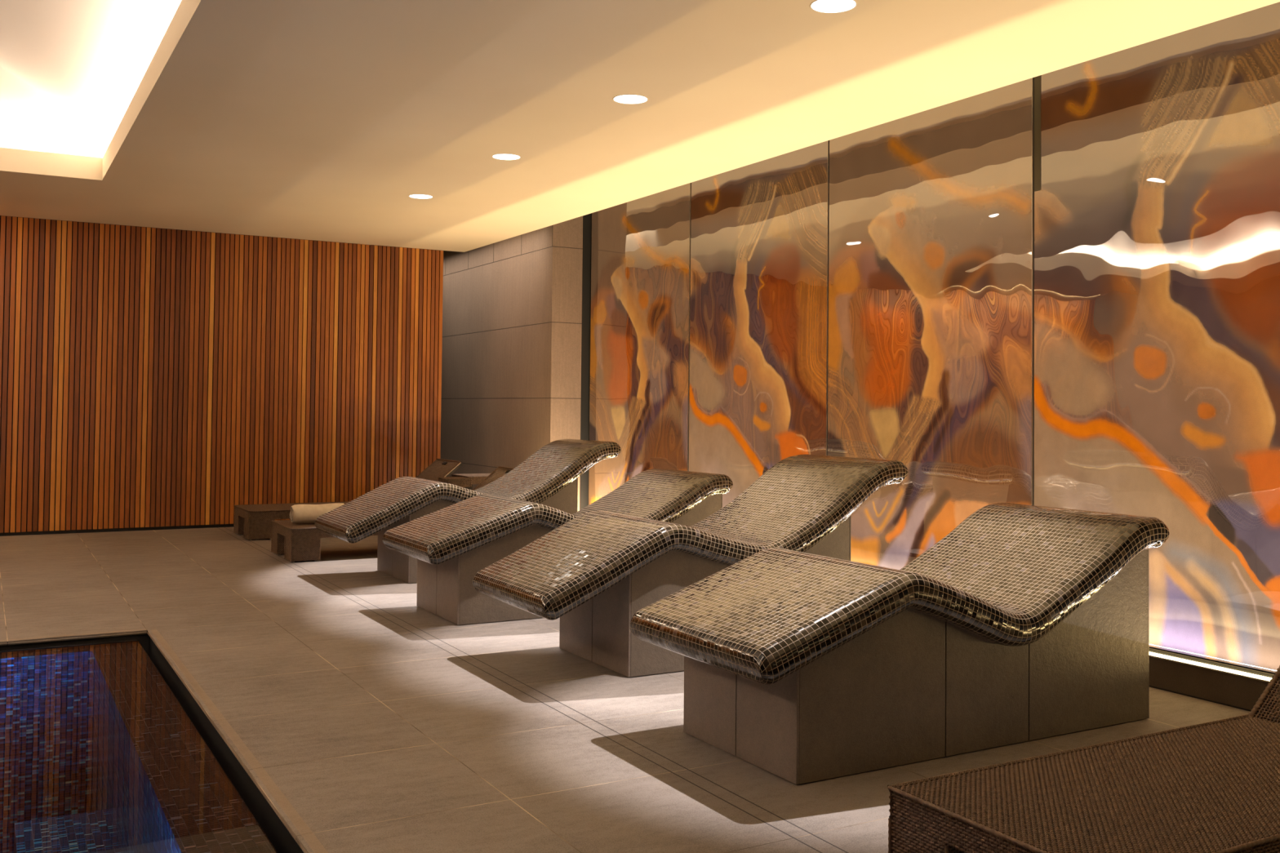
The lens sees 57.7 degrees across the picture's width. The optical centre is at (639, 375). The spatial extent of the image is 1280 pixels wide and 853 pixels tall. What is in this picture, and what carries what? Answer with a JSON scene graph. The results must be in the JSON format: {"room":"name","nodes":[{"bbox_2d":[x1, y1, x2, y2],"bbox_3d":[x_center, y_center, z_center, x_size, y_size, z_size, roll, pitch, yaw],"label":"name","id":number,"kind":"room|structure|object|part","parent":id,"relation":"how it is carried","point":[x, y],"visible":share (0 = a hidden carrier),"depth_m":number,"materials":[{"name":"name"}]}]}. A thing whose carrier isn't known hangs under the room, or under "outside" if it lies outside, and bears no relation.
{"room":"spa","nodes":[
{"label":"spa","id":0,"kind":"room"},
{"bbox_2d":[0,0,181,157],"bbox_3d":[-4.254,-2.386,5.022,4.799,0.880,9.000,1,-2,-30],"label":"ceiling light","id":1,"kind":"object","parent":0,"point":[71,71],"depth_m":8.19,"materials":[{"name":"white paint"}]},
{"bbox_2d":[0,215,357,244],"bbox_3d":[-7.809,-0.463,14.726,11.300,4.320,0.100,1,-2,-30],"label":"wall","id":2,"kind":"structure","parent":0,"point":[0,215],"depth_m":15.56,"materials":[{"name":"black"}]},
{"bbox_2d":[0,215,443,536],"bbox_3d":[-6.725,-0.003,11.445,9.975,3.201,0.040,1,-2,-30],"label":"wood slat wall","id":3,"kind":"structure","parent":0,"point":[219,525],"depth_m":12.07,"materials":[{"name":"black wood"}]},
{"bbox_2d":[417,215,582,511],"bbox_3d":[-2.073,-0.078,14.957,0.365,3.680,5.140,1,-2,-30],"label":"wall","id":4,"kind":"structure","parent":0,"point":[512,307],"depth_m":13.58,"materials":[{"name":"beige tile"}]},
{"bbox_2d":[579,213,591,510],"bbox_3d":[-0.642,-0.118,12.989,0.185,3.680,0.295,1,-2,-30],"label":"trim","id":5,"kind":"structure","parent":4,"relation":"attached to","point":[587,219],"depth_m":12.85,"materials":[{"name":"black"}]},
{"bbox_2d":[0,526,1274,852],"bbox_3d":[-2.925,1.487,6.012,11.300,0.001,19.800,1,-2,-30],"label":"floor","id":6,"kind":"structure","parent":0,"point":[388,724],"depth_m":5.08,"materials":[{"name":"tile"}]},
{"bbox_2d":[0,628,328,852],"bbox_3d":[-3.508,1.978,3.202,4.739,1.151,5.904,1,-2,-30],"label":"swimming pool","id":7,"kind":"object","parent":6,"relation":"in","point":[105,748],"visible":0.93,"depth_m":5.50,"materials":[{"name":"brown tile"}]},
{"bbox_2d":[0,651,181,852],"bbox_3d":[-3.557,1.999,3.019,4.275,1.098,5.635,1,-2,-30],"label":"basin","id":8,"kind":"object","parent":7,"relation":"in","point":[76,775],"depth_m":6.32,"materials":[{"name":"blue tile"}]},
{"bbox_2d":[233,458,462,540],"bbox_3d":[-3.061,1.284,12.280,2.224,0.748,0.764,1,-2,-30],"label":"lounger","id":9,"kind":"object","parent":6,"relation":"on","point":[253,521],"visible":0.47,"depth_m":11.80,"materials":[{"name":"black"}]},
{"bbox_3d":[-4.046,1.535,12.018,0.256,0.188,0.229,1,-2,-30],"label":"leg","id":10,"kind":"part","parent":9,"relation":"part of","materials":[{"name":"wicker"}]},
{"bbox_3d":[-3.787,1.525,11.562,0.256,0.188,0.229,1,-2,-30],"label":"leg","id":11,"kind":"part","parent":9,"relation":"part of","materials":[{"name":"wicker"}]},
{"bbox_3d":[-2.352,1.167,12.684,0.574,0.477,0.746,1,-2,-30],"label":"backrest","id":12,"kind":"part","parent":9,"relation":"part of","materials":[{"name":"wicker"}]},
{"bbox_3d":[-2.342,1.183,12.690,0.573,0.480,0.726,1,-2,-30],"label":"backrest frame","id":13,"kind":"part","parent":9,"relation":"part of","materials":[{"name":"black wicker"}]},
{"bbox_2d":[271,466,513,562],"bbox_3d":[-2.179,1.250,10.723,2.224,0.748,0.764,1,-2,-30],"label":"lounger","id":14,"kind":"object","parent":6,"relation":"on","point":[297,542],"visible":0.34,"depth_m":9.97,"materials":[{"name":"black"}]},
{"bbox_3d":[-3.163,1.501,10.461,0.256,0.188,0.229,1,-2,-30],"label":"leg","id":15,"kind":"part","parent":14,"relation":"part of","materials":[{"name":"wicker"}]},
{"bbox_3d":[-2.905,1.491,10.005,0.256,0.188,0.229,1,-2,-30],"label":"leg","id":16,"kind":"part","parent":14,"relation":"part of","materials":[{"name":"wicker"}]},
{"bbox_2d":[289,502,344,523],"bbox_3d":[-2.854,1.226,10.297,0.463,0.172,0.179,1,-2,-30],"label":"rolled towel","id":17,"kind":"object","parent":14,"relation":"on","point":[299,513],"visible":0.73,"depth_m":10.20,"materials":[{"name":"beige fabric"}]},
{"bbox_3d":[-1.470,1.133,11.127,0.574,0.477,0.746,1,-2,-30],"label":"backrest","id":18,"kind":"part","parent":14,"relation":"part of","materials":[{"name":"wicker"}]},
{"bbox_2d":[438,476,471,489],"bbox_3d":[-1.897,1.354,11.886,0.251,0.610,0.301,1,-2,-30],"label":"side table","id":19,"kind":"object","parent":6,"relation":"on","point":[465,482],"visible":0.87,"depth_m":11.80,"materials":[{"name":"wood"}]},
{"bbox_2d":[315,439,621,583],"bbox_3d":[-1.381,1.065,9.444,2.280,1.059,0.948,1,-2,-30],"label":"lounger","id":20,"kind":"object","parent":6,"relation":"on","point":[549,477],"visible":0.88,"depth_m":9.24,"materials":[{"name":"tile"}]},
{"bbox_3d":[-2.033,1.308,9.298,0.012,0.548,0.395,1,-2,-30],"label":"panel","id":21,"kind":"part","parent":20,"relation":"part of","materials":[{"name":"tile"}]},
{"bbox_3d":[-1.836,1.301,8.950,0.012,0.548,0.395,1,-2,-30],"label":"panel","id":22,"kind":"part","parent":20,"relation":"part of","materials":[{"name":"tile"}]},
{"bbox_3d":[-1.452,1.259,8.946,0.651,0.640,0.012,1,-2,-30],"label":"panel","id":23,"kind":"part","parent":20,"relation":"part of","materials":[{"name":"tile"}]},
{"bbox_3d":[-0.841,1.193,9.294,0.741,0.802,0.012,1,-2,-30],"label":"panel","id":24,"kind":"part","parent":20,"relation":"part of","materials":[{"name":"tile"}]},
{"bbox_3d":[-0.713,1.214,9.819,0.012,0.793,0.800,1,-2,-30],"label":"panel","id":25,"kind":"part","parent":20,"relation":"part of","materials":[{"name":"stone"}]},
{"bbox_2d":[451,473,503,489],"bbox_3d":[-1.792,1.414,13.209,0.561,0.565,0.501,1,-2,-30],"label":"side table","id":26,"kind":"object","parent":6,"relation":"on","point":[477,478],"visible":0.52,"depth_m":12.96,"materials":[{"name":"wood"}]},
{"bbox_2d":[382,468,733,625],"bbox_3d":[-0.541,1.116,7.895,2.194,0.888,0.948,1,-2,-30],"label":"lounger","id":27,"kind":"object","parent":6,"relation":"on","point":[451,544],"visible":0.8,"depth_m":7.39,"materials":[{"name":"tile"}]},
{"bbox_3d":[-1.394,1.312,7.628,0.012,0.461,0.380,1,-2,-30],"label":"panel","id":28,"kind":"part","parent":27,"relation":"part of","materials":[{"name":"stone"}]},
{"bbox_3d":[-1.204,1.305,7.293,0.012,0.461,0.380,1,-2,-30],"label":"panel","id":29,"kind":"part","parent":27,"relation":"part of","materials":[{"name":"stone"}]},
{"bbox_3d":[-0.799,1.231,7.311,0.708,0.619,0.012,1,-2,-30],"label":"panel","id":30,"kind":"part","parent":27,"relation":"part of","materials":[{"name":"tile"}]},
{"bbox_3d":[0.239,1.180,7.900,0.745,0.773,0.012,1,-2,-30],"label":"panel","id":31,"kind":"part","parent":27,"relation":"part of","materials":[{"name":"tile"}]},
{"bbox_2d":[588,182,691,505],"bbox_3d":[-0.036,-0.154,11.939,0.012,3.643,2.062,1,-2,-30],"label":"panel","id":32,"kind":"object","parent":6,"relation":"on","point":[640,327],"visible":0.72,"depth_m":11.87,"materials":[{"name":"glass"}]},
{"bbox_2d":[687,182,691,471],"bbox_3d":[0.469,-0.174,11.044,0.016,3.643,0.005,1,-2,-30],"label":"trim","id":33,"kind":"structure","parent":32,"relation":"attached to","point":[690,183],"depth_m":11.05,"materials":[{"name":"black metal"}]},
{"bbox_2d":[472,454,908,677],"bbox_3d":[0.308,1.000,6.465,2.280,1.059,0.948,1,-2,-30],"label":"lounger","id":34,"kind":"object","parent":6,"relation":"on","point":[593,572],"visible":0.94,"depth_m":6.09,"materials":[{"name":"brown tile"}]},
{"bbox_3d":[-0.344,1.243,6.319,0.012,0.548,0.395,1,-2,-30],"label":"panel","id":35,"kind":"part","parent":34,"relation":"part of","materials":[{"name":"stone"}]},
{"bbox_3d":[-0.147,1.236,5.971,0.012,0.548,0.395,1,-2,-30],"label":"panel","id":36,"kind":"part","parent":34,"relation":"part of","materials":[{"name":"stone"}]},
{"bbox_3d":[0.236,1.194,5.967,0.651,0.640,0.012,1,-2,-30],"label":"panel","id":37,"kind":"part","parent":34,"relation":"part of","materials":[{"name":"stone"}]},
{"bbox_3d":[0.847,1.128,6.315,0.741,0.802,0.012,1,-2,-30],"label":"panel","id":38,"kind":"part","parent":34,"relation":"part of","materials":[{"name":"tile"}]},
{"bbox_3d":[0.976,1.149,6.840,0.012,0.793,0.800,1,-2,-30],"label":"panel","id":39,"kind":"part","parent":34,"relation":"part of","materials":[{"name":"tile"}]},
{"bbox_2d":[688,140,828,507],"bbox_3d":[0.986,-0.194,10.135,0.012,3.643,2.062,1,-2,-30],"label":"panel","id":40,"kind":"object","parent":6,"relation":"on","point":[758,310],"visible":0.76,"depth_m":10.06,"materials":[{"name":"glass"}]},
{"bbox_2d":[826,140,829,455],"bbox_3d":[1.491,-0.213,9.240,0.016,3.643,0.005,1,-2,-30],"label":"trim","id":41,"kind":"structure","parent":40,"relation":"attached to","point":[828,140],"depth_m":9.24,"materials":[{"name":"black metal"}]},
{"bbox_2d":[629,502,1169,784],"bbox_3d":[1.134,1.051,4.939,2.194,0.888,0.948,1,-2,-30],"label":"lounger","id":42,"kind":"object","parent":6,"relation":"on","point":[1023,623],"visible":1,"depth_m":4.59,"materials":[{"name":"brown tile"}]},
{"bbox_3d":[0.282,1.248,4.670,0.012,0.461,0.380,1,-2,-30],"label":"panel","id":43,"kind":"part","parent":42,"relation":"part of","materials":[{"name":"tile"}]},
{"bbox_3d":[0.473,1.240,4.335,0.012,0.461,0.380,1,-2,-30],"label":"panel","id":44,"kind":"part","parent":42,"relation":"part of","materials":[{"name":"tile"}]},
{"bbox_3d":[0.878,1.166,4.354,0.708,0.619,0.012,1,-2,-30],"label":"panel","id":45,"kind":"part","parent":42,"relation":"part of","materials":[{"name":"tile"}]},
{"bbox_3d":[1.387,1.218,4.644,0.456,0.542,0.012,1,-2,-30],"label":"panel","id":46,"kind":"part","parent":42,"relation":"part of","materials":[{"name":"stone"}]},
{"bbox_3d":[1.914,1.116,4.947,0.745,0.773,0.012,1,-2,-30],"label":"panel","id":47,"kind":"part","parent":42,"relation":"part of","materials":[{"name":"stone"}]},
{"bbox_3d":[2.050,1.132,5.461,0.012,0.773,0.770,1,-2,-30],"label":"panel","id":48,"kind":"part","parent":42,"relation":"part of","materials":[{"name":"stone"}]},
{"bbox_2d":[827,77,1033,569],"bbox_3d":[2.008,-0.233,8.332,0.012,3.643,2.062,1,-2,-30],"label":"panel","id":49,"kind":"object","parent":6,"relation":"on","point":[930,235],"visible":0.82,"depth_m":8.21,"materials":[{"name":"glass"}]},
{"bbox_2d":[1031,77,1032,505],"bbox_3d":[2.513,-0.253,7.437,0.016,3.643,0.005,1,-2,-30],"label":"trim","id":50,"kind":"structure","parent":49,"relation":"attached to","point":[1032,77],"depth_m":7.44,"materials":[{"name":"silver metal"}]},
{"bbox_2d":[887,665,1279,852],"bbox_3d":[1.847,1.092,3.493,2.224,0.748,0.764,1,-2,-30],"label":"lounger","id":51,"kind":"object","parent":6,"relation":"on","point":[1214,786],"visible":1,"depth_m":3.21,"materials":[{"name":"black wicker"}]},
{"bbox_3d":[0.863,1.343,3.231,0.256,0.188,0.229,1,-2,-30],"label":"leg","id":52,"kind":"part","parent":51,"relation":"part of","materials":[{"name":"wicker"}]},
{"bbox_3d":[2.556,0.975,3.897,0.574,0.477,0.746,1,-2,-30],"label":"backrest","id":53,"kind":"part","parent":51,"relation":"part of","materials":[{"name":"wicker"}]},
{"bbox_3d":[2.567,0.991,3.903,0.573,0.480,0.726,1,-2,-30],"label":"backrest frame","id":54,"kind":"part","parent":51,"relation":"part of","materials":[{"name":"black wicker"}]},
{"bbox_2d":[1034,1,1279,673],"bbox_3d":[3.029,-0.273,6.527,0.016,3.643,2.062,1,-2,-30],"label":"panel","id":55,"kind":"object","parent":6,"relation":"on","point":[1157,162],"visible":0.81,"depth_m":6.55,"materials":[{"name":"multicoloured glass"}]},
{"bbox_2d":[1032,77,1034,505],"bbox_3d":[2.529,-0.252,7.436,0.026,3.645,0.012,1,-2,-30],"label":"trim","id":56,"kind":"structure","parent":55,"relation":"attached to","point":[1033,77],"depth_m":7.43,"materials":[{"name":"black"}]},
{"bbox_2d":[1148,656,1279,711],"bbox_3d":[1.950,1.479,6.787,0.081,0.157,12.940,1,-2,-30],"label":"baseboard","id":57,"kind":"structure","parent":6,"relation":"on","point":[1242,692],"depth_m":5.46,"materials":[{"name":"stone"}]},
{"bbox_2d":[1148,648,1274,683],"bbox_3d":[1.926,1.460,6.774,0.033,0.180,12.940,1,-2,-30],"label":"led strip","id":58,"kind":"object","parent":57,"relation":"attached to","point":[1177,658],"visible":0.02,"depth_m":5.44,"materials":[{"name":"white plastic"}]},
{"bbox_2d":[0,0,1279,252],"bbox_3d":[-2.523,-1.851,4.376,10.237,0.189,16.430,1,-2,-30],"label":"ceiling","id":59,"kind":"structure","parent":0,"point":[317,120],"depth_m":6.96,"materials":[{"name":"paint"}]},
{"bbox_2d":[408,194,433,199],"bbox_3d":[-1.944,-1.585,10.317,0.220,0.003,0.220,1,-2,-30],"label":"recessed light","id":60,"kind":"object","parent":59,"relation":"in","point":[414,196],"visible":1,"depth_m":10.31,"materials":[{"name":"paint"}]},
{"bbox_2d":[491,153,520,159],"bbox_3d":[-0.993,-1.622,8.639,0.220,0.003,0.220,1,-2,-30],"label":"recessed light","id":61,"kind":"object","parent":59,"relation":"in","point":[499,156],"visible":1,"depth_m":8.64,"materials":[{"name":"paint"}]},
{"bbox_2d":[612,93,648,104],"bbox_3d":[-0.057,-1.658,6.987,0.220,0.003,0.220,1,-2,-30],"label":"recessed light","id":62,"kind":"object","parent":59,"relation":"in","point":[630,99],"visible":1,"depth_m":6.98,"materials":[{"name":"paint"}]},
{"bbox_2d":[808,0,857,13],"bbox_3d":[0.886,-1.694,5.323,0.220,0.003,0.220,1,-2,-30],"label":"recessed light","id":63,"kind":"object","parent":59,"relation":"in","point":[820,6],"visible":1,"depth_m":5.33,"materials":[{"name":"paint"}]}
]}

